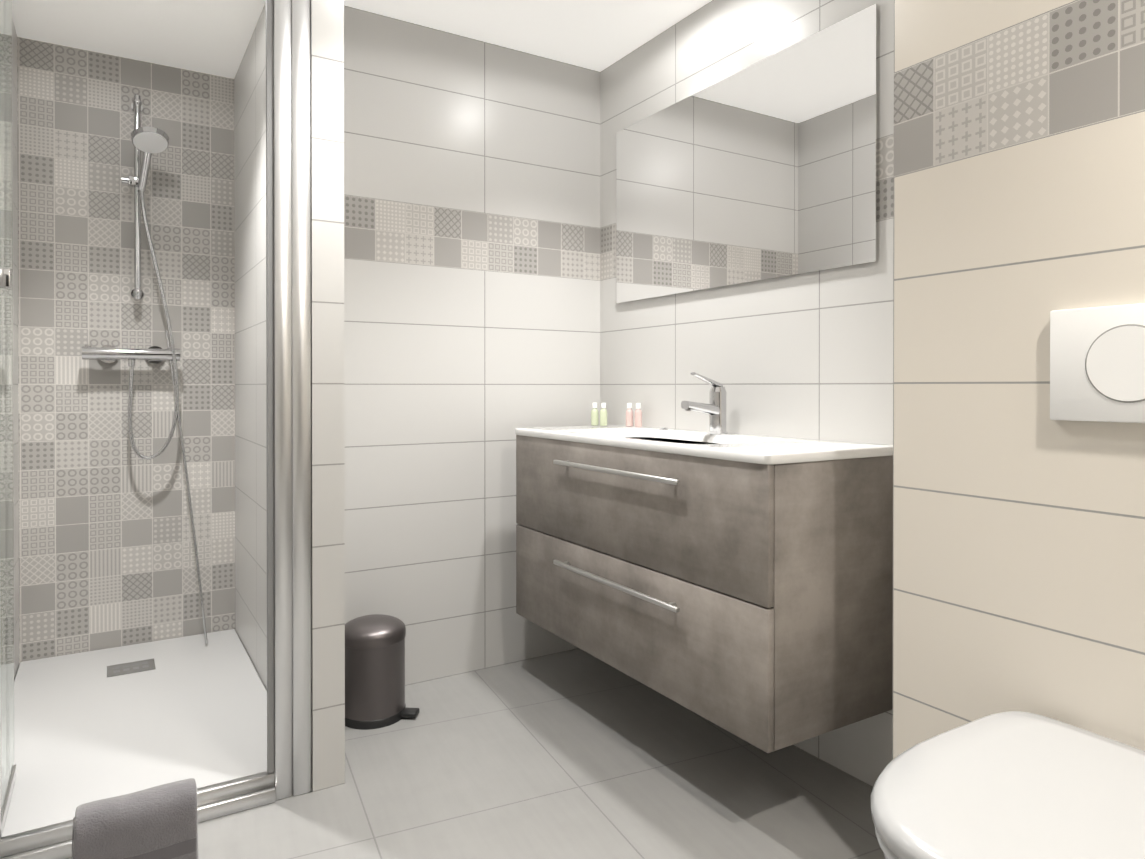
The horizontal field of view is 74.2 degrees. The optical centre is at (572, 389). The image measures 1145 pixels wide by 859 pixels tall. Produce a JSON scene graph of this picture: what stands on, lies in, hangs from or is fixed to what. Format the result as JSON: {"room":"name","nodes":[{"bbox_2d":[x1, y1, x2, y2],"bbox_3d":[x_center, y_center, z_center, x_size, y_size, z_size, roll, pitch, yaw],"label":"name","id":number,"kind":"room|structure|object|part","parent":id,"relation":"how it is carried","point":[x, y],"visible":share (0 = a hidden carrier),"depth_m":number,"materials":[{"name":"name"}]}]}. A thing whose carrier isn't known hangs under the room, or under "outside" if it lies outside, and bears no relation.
{"room":"bathroom","nodes":[
{"label":"bathroom","id":0,"kind":"room"},
{"bbox_2d":[12,19,18,679],"bbox_3d":[-0.722,-0.108,0.572,0.100,2.200,4.740,0,0,-31],"label":"wall","id":1,"kind":"structure","parent":0,"point":[15,344],"depth_m":2.54,"materials":[{"name":"white tile"}]},
{"bbox_2d":[0,0,15,837],"bbox_3d":[-1.278,-0.021,1.695,0.060,1.915,0.337,0,0,-31],"label":"shower door","id":2,"kind":"object","parent":1,"relation":"attached to","point":[7,772],"visible":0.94,"depth_m":1.71,"materials":[{"name":"clear glass"}]},
{"bbox_2d":[17,37,234,664],"bbox_3d":[-1.142,-0.120,3.152,2.079,2.200,0.100,0,0,-31],"label":"wall","id":3,"kind":"structure","parent":0,"point":[107,558],"depth_m":2.77,"materials":[{"name":"tile"}]},
{"bbox_2d":[82,95,207,643],"bbox_3d":[-1.529,-0.068,2.714,0.388,2.001,0.242,0,0,-31],"label":"shower","id":4,"kind":"object","parent":3,"relation":"attached to","point":[147,141],"visible":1,"depth_m":2.75,"materials":[{"name":"silver metal"}]},
{"bbox_3d":[-1.423,0.356,2.792,0.129,1.151,0.124,0,0,-31],"label":"rod","id":5,"kind":"part","parent":4,"relation":"part of","materials":[{"name":"silver metal"}]},
{"bbox_2d":[72,778,197,858],"bbox_3d":[-0.607,0.777,1.057,0.220,0.425,0.220,0,0,-31],"label":"towel","id":6,"kind":"object","parent":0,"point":[158,822],"visible":1,"depth_m":1.03,"materials":[{"name":"grey fabric"}]},
{"bbox_2d":[234,0,344,791],"bbox_3d":[-0.949,-0.117,2.434,0.078,2.200,1.327,0,0,-31],"label":"wall","id":7,"kind":"structure","parent":0,"point":[327,398],"depth_m":1.88,"materials":[{"name":"white tile"}]},
{"bbox_2d":[0,0,311,858],"bbox_3d":[-0.941,-0.013,1.686,0.688,2.000,0.042,0,0,-31],"label":"shower door frame","id":8,"kind":"object","parent":7,"relation":"attached to","point":[288,256],"visible":0.92,"depth_m":1.82,"materials":[{"name":"silver metal"}]},
{"bbox_2d":[12,0,711,78],"bbox_3d":[0.096,-1.261,1.126,2.079,0.100,4.840,0,0,-31],"label":"ceiling","id":9,"kind":"structure","parent":0,"point":[212,37],"depth_m":2.53,"materials":[{"name":"white paint"}]},
{"bbox_2d":[344,5,599,685],"bbox_3d":[-0.350,-0.118,2.691,1.211,2.200,0.100,0,0,-31],"label":"wall","id":10,"kind":"structure","parent":0,"point":[471,255],"depth_m":2.60,"materials":[{"name":"tile"}]},
{"bbox_2d":[67,648,884,858],"bbox_3d":[0.096,1.039,1.137,2.079,0.100,4.840,0,0,-31],"label":"floor","id":11,"kind":"structure","parent":0,"point":[579,753],"depth_m":1.87,"materials":[{"name":"tile"}]},
{"bbox_2d":[2,629,266,836],"bbox_3d":[-1.284,0.962,2.250,0.686,0.044,1.295,0,0,-31],"label":"shower tray","id":12,"kind":"object","parent":11,"relation":"on","point":[94,725],"depth_m":2.15,"materials":[{"name":"white ceramic"}]},
{"bbox_2d":[345,614,418,729],"bbox_3d":[-0.591,0.836,2.291,0.219,0.296,0.196,0,0,-31],"label":"bin","id":13,"kind":"object","parent":11,"relation":"on","point":[374,671],"visible":0.88,"depth_m":2.21,"materials":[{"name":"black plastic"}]},
{"bbox_2d":[600,0,893,786],"bbox_3d":[1.176,-0.111,1.261,0.100,2.200,3.933,0,0,-31],"label":"wall","id":14,"kind":"structure","parent":0,"point":[809,355],"depth_m":2.20,"materials":[{"name":"tile"}]},
{"bbox_2d":[515,372,892,752],"bbox_3d":[0.282,0.355,2.180,0.466,0.810,1.162,0,0,-31],"label":"bathroom vanity","id":15,"kind":"object","parent":14,"relation":"attached to","point":[736,584],"visible":1,"depth_m":1.77,"materials":[{"name":"wood"}]},
{"bbox_2d":[591,403,598,425],"bbox_3d":[0.080,0.088,2.701,0.027,0.082,0.027,0,0,-31],"label":"bottle","id":16,"kind":"object","parent":15,"relation":"on","point":[594,413],"depth_m":2.69,"materials":[{"name":"green plastic"}]},
{"bbox_2d":[600,403,606,425],"bbox_3d":[0.110,0.088,2.682,0.027,0.082,0.027,0,0,-31],"label":"bottle","id":17,"kind":"object","parent":15,"relation":"on","point":[603,412],"depth_m":2.67,"materials":[{"name":"green plastic"}]},
{"bbox_2d":[626,403,632,426],"bbox_3d":[0.199,0.088,2.644,0.027,0.082,0.027,0,0,-31],"label":"bottle","id":18,"kind":"object","parent":15,"relation":"on","point":[629,412],"depth_m":2.63,"materials":[{"name":"pink plastic"}]},
{"bbox_2d":[634,403,641,426],"bbox_3d":[0.228,0.088,2.623,0.027,0.082,0.027,0,0,-31],"label":"bottle","id":19,"kind":"object","parent":15,"relation":"on","point":[638,413],"depth_m":2.61,"materials":[{"name":"pink plastic"}]},
{"bbox_2d":[515,425,892,464],"bbox_3d":[0.291,0.155,2.185,0.444,0.062,1.162,0,0,-31],"label":"basin","id":20,"kind":"object","parent":15,"relation":"in","point":[612,444],"depth_m":1.97,"materials":[{"name":"white ceramic"}]},
{"bbox_2d":[681,372,727,434],"bbox_3d":[0.390,0.041,2.218,0.155,0.182,0.060,0,0,-31],"label":"tap","id":21,"kind":"object","parent":15,"relation":"on","point":[716,408],"depth_m":2.22,"materials":[{"name":"silver metal"}]},
{"bbox_2d":[616,4,877,302],"bbox_3d":[0.456,-0.631,2.329,0.010,0.630,1.110,0,0,-31],"label":"mirror","id":22,"kind":"object","parent":14,"relation":"attached to","point":[765,168],"visible":1,"depth_m":2.18,"materials":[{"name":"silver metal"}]},
{"bbox_2d":[892,0,1144,759],"bbox_3d":[1.366,-0.108,0.557,0.312,2.200,2.334,0,0,-31],"label":"wall","id":23,"kind":"structure","parent":14,"relation":"attached to","point":[1018,512],"depth_m":1.28,"materials":[{"name":"beige tile"}]},
{"bbox_2d":[871,711,1144,858],"bbox_3d":[0.621,0.706,0.984,0.515,0.374,0.368,0,0,-31],"label":"toilet","id":24,"kind":"object","parent":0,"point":[1014,785],"visible":1,"depth_m":0.97,"materials":[{"name":"white ceramic"}]},
{"bbox_2d":[1050,303,1144,422],"bbox_3d":[0.804,-0.038,1.158,0.018,0.174,0.129,0,0,-31],"label":"flush plate","id":25,"kind":"object","parent":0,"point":[1097,364],"visible":1,"depth_m":1.15,"materials":[{"name":"white plastic"}]}
]}

